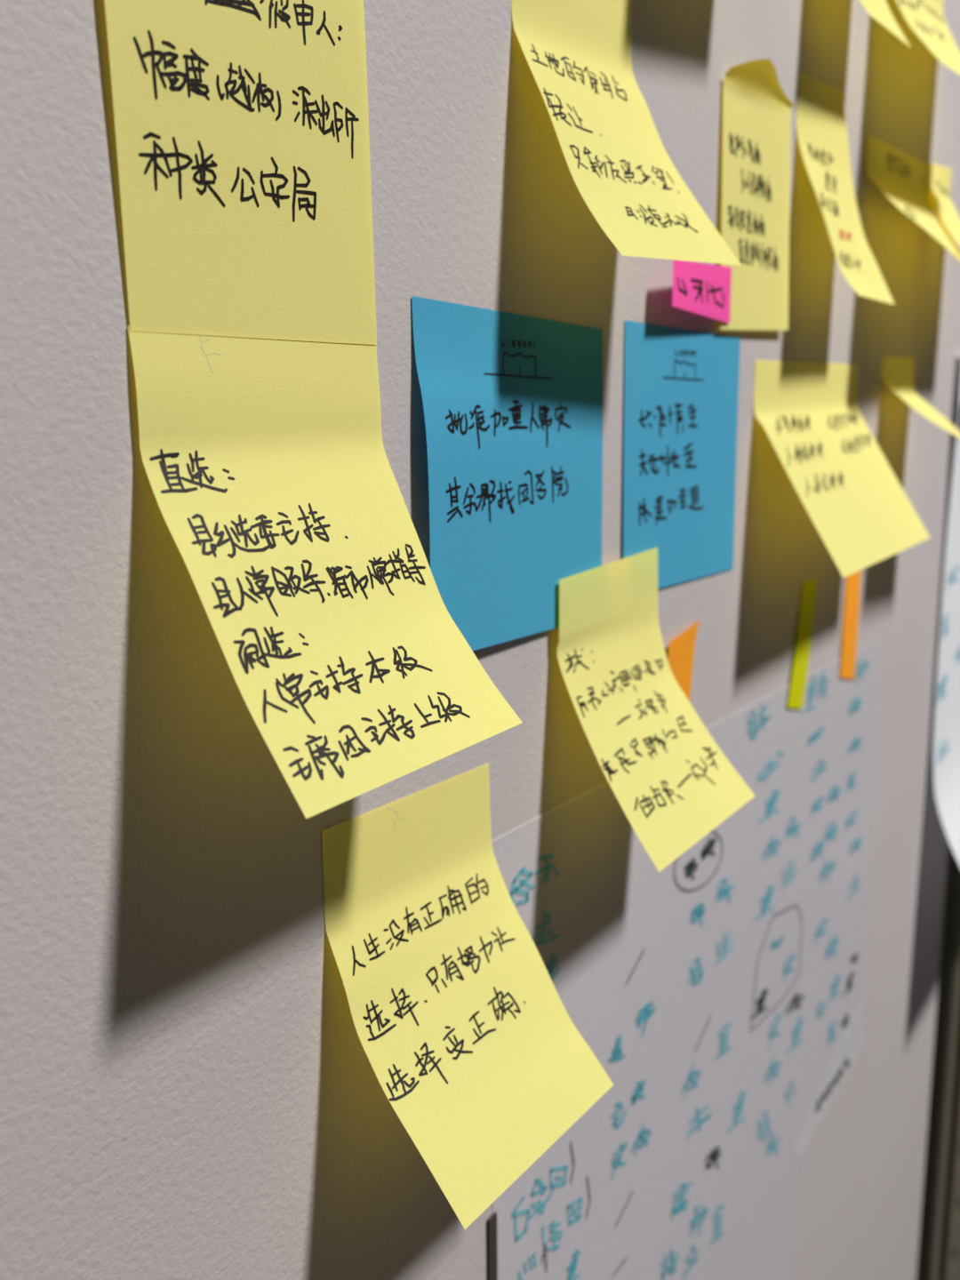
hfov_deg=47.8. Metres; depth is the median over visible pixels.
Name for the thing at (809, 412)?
sticky note
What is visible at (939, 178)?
sticky note
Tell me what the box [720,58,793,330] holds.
sticky note
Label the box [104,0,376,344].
sticky note
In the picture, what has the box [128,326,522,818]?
sticky note
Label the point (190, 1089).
wall
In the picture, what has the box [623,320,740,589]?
sticky note
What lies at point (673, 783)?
sticky note
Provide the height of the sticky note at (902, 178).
0.093 m
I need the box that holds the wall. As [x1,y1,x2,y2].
[0,0,959,1279]
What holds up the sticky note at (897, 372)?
attached to the wall
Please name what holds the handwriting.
attached to the wall
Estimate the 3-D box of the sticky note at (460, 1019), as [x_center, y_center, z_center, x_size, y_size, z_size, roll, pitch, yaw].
[0.000,0.093,0.305,0.046,0.097,0.076,7,13,34]
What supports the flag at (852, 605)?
attached to the wall
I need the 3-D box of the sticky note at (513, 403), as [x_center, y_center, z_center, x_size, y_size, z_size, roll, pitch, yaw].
[0.014,-0.050,0.338,0.004,0.101,0.106,7,13,34]
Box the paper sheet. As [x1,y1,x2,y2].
[933,400,959,864]
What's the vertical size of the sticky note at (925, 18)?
0.119 m
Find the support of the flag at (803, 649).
attached to the wall
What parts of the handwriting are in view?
clear tape strip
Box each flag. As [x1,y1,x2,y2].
[667,619,699,702]
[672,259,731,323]
[787,580,816,708]
[840,569,861,679]
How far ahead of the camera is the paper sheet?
0.89 m
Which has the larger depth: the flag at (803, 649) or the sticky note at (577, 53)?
the flag at (803, 649)
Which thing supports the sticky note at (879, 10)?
attached to the wall
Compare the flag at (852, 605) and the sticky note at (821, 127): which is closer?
the sticky note at (821, 127)
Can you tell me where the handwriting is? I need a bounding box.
[487,639,877,1279]
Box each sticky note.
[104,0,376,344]
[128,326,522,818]
[321,762,613,1229]
[411,296,602,650]
[512,0,742,265]
[557,547,755,871]
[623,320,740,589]
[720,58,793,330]
[753,360,930,577]
[796,72,895,304]
[860,0,910,47]
[866,134,959,261]
[881,357,959,439]
[896,0,959,75]
[927,162,959,245]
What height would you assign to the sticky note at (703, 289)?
0.023 m
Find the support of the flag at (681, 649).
attached to the wall
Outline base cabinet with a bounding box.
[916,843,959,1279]

